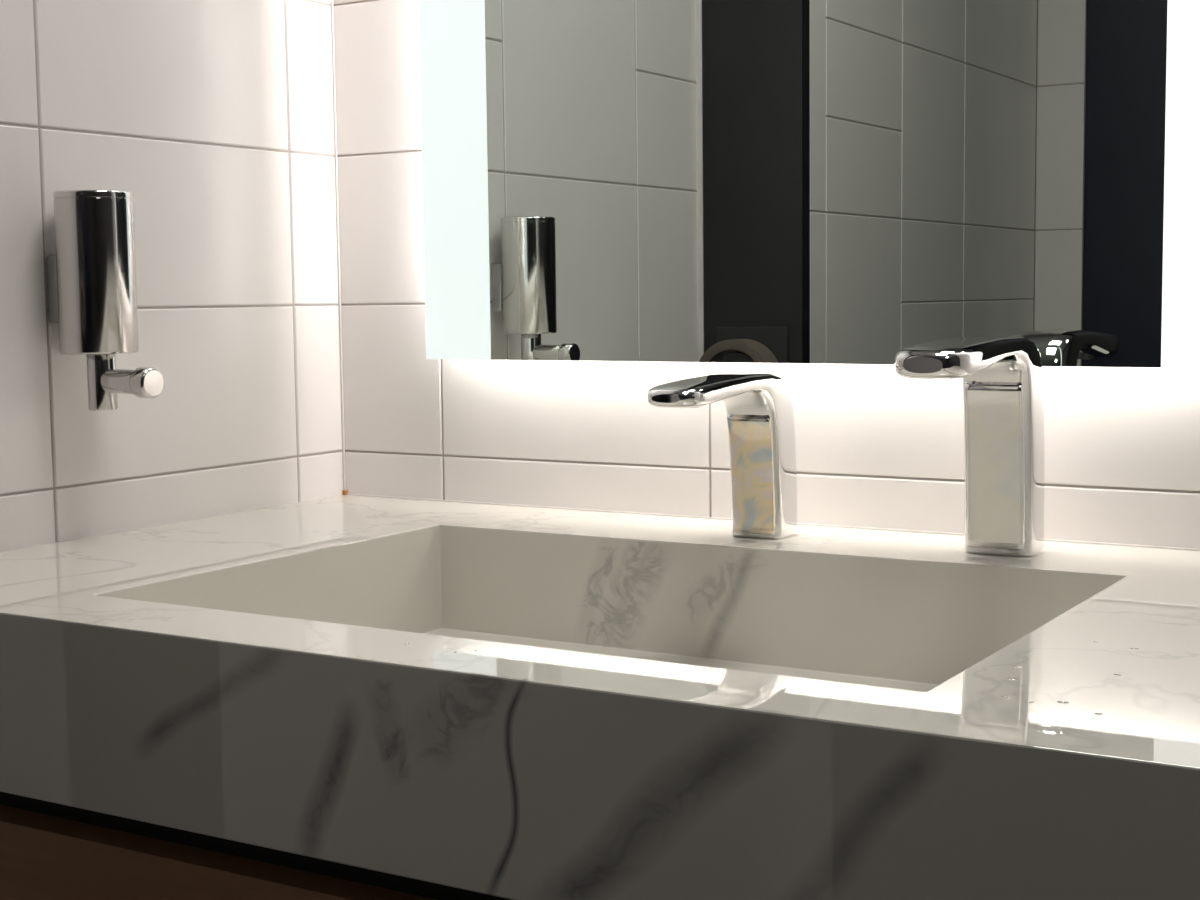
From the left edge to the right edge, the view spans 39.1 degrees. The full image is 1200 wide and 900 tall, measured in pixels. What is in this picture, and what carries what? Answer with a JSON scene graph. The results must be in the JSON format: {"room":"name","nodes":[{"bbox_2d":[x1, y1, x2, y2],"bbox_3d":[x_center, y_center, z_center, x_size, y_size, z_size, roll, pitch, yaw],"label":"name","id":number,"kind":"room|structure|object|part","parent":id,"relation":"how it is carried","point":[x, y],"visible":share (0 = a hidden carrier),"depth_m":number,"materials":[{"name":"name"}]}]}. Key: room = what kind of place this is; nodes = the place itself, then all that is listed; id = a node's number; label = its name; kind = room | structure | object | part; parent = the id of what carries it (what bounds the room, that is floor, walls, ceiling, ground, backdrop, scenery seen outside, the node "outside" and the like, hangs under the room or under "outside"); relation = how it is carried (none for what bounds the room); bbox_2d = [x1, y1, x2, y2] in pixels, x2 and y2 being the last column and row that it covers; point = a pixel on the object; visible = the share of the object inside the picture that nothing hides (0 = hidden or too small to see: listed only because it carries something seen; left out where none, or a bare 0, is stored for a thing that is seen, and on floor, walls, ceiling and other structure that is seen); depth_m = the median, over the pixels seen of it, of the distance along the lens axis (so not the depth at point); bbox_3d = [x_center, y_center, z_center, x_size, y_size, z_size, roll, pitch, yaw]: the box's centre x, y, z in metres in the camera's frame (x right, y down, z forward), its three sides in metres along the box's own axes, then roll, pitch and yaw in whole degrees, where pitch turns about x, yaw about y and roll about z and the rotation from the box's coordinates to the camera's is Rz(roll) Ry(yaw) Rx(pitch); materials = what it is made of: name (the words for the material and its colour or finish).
{"room":"public restroom","nodes":[
{"label":"public restroom","id":0,"kind":"room"},
{"bbox_2d":[0,0,342,551],"bbox_3d":[-0.623,-0.278,1.633,0.100,2.450,1.012,2,6,31],"label":"wall","id":1,"kind":"structure","parent":0,"point":[216,116],"depth_m":1.82,"materials":[{"name":"white tile"}]},
{"bbox_2d":[46,190,163,410],"bbox_3d":[-0.484,-0.146,1.657,0.122,0.214,0.075,2,6,31],"label":"soap dispenser","id":2,"kind":"object","parent":1,"relation":"attached to","point":[92,287],"visible":1,"depth_m":1.63,"materials":[{"name":"silver metal"}]},
{"bbox_3d":[-0.491,-0.068,1.669,0.028,0.056,0.028,2,6,31],"label":"stem","id":3,"kind":"part","parent":2,"relation":"part of","materials":[{"name":"silver metal"}]},
{"bbox_3d":[-0.462,-0.067,1.651,0.048,0.025,0.024,2,6,31],"label":"knob","id":4,"kind":"part","parent":2,"relation":"part of","materials":[{"name":"silver metal"}]},
{"bbox_2d":[333,0,1199,548],"bbox_3d":[0.649,-0.282,1.510,2.200,2.450,0.100,2,6,31],"label":"wall","id":5,"kind":"structure","parent":0,"point":[877,447],"depth_m":1.86,"materials":[{"name":"white tile"}]},
{"bbox_2d":[331,0,345,489],"bbox_3d":[-0.322,-0.742,1.997,0.002,1.600,0.002,2,6,31],"label":"trim","id":6,"kind":"structure","parent":5,"relation":"attached to","point":[332,11],"depth_m":2.04,"materials":[{"name":"white"}]},
{"bbox_2d":[347,494,1199,550],"bbox_3d":[0.627,0.096,1.500,2.198,0.003,0.003,2,6,31],"label":"trim","id":7,"kind":"structure","parent":5,"relation":"attached to","point":[915,531],"depth_m":1.80,"materials":[{"name":"white"}]},
{"bbox_2d":[419,0,1199,367],"bbox_3d":[0.194,-0.627,1.669,0.910,1.081,0.041,2,6,31],"label":"backlit mirror","id":8,"kind":"object","parent":5,"relation":"attached to","point":[731,181],"visible":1,"depth_m":1.67,"materials":[{"name":"silver glass"}]},
{"bbox_3d":[0.051,1.062,0.620,2.400,0.050,2.463,2,6,31],"label":"floor","id":9,"kind":"structure","parent":0,"visible":0},
{"bbox_2d":[0,792,510,899],"bbox_3d":[0.449,0.547,1.238,2.198,0.554,0.690,2,6,31],"label":"vanity cabinet","id":10,"kind":"object","parent":9,"relation":"on","point":[49,850],"visible":0.02,"depth_m":1.31,"materials":[{"name":"brown wood"}]},
{"bbox_2d":[0,495,1199,899],"bbox_3d":[0.439,0.198,1.198,2.200,0.144,0.730,2,6,31],"label":"countertop","id":11,"kind":"structure","parent":10,"relation":"on","point":[645,707],"depth_m":1.16,"materials":[{"name":"white stone"}]},
{"bbox_2d":[647,372,797,538],"bbox_3d":[0.117,0.011,1.601,0.057,0.164,0.226,2,6,31],"label":"faucet","id":12,"kind":"object","parent":11,"relation":"on","point":[759,406],"visible":1,"depth_m":1.65,"materials":[{"name":"silver metal"}]},
{"bbox_3d":[0.147,0.025,1.651,0.046,0.115,0.016,2,6,31],"label":"panel","id":13,"kind":"part","parent":12,"relation":"part of","materials":[{"name":"silver metal"}]},
{"bbox_2d":[405,641,1138,714],"bbox_3d":[0.117,0.134,1.151,0.473,0.001,0.204,2,6,26],"label":"water droplets","id":14,"kind":"object","parent":11,"relation":"on","point":[1016,666],"visible":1,"depth_m":1.04,"materials":[{"name":"white"}]},
{"bbox_2d":[894,336,1044,556],"bbox_3d":[0.322,0.002,1.468,0.066,0.200,0.238,2,6,31],"label":"faucet","id":15,"kind":"object","parent":11,"relation":"on","point":[1002,376],"visible":1,"depth_m":1.52,"materials":[{"name":"silver metal"}]},
{"bbox_3d":[0.355,0.015,1.523,0.053,0.150,0.016,2,6,31],"label":"panel","id":16,"kind":"part","parent":15,"relation":"part of","materials":[{"name":"silver metal"}]}
]}

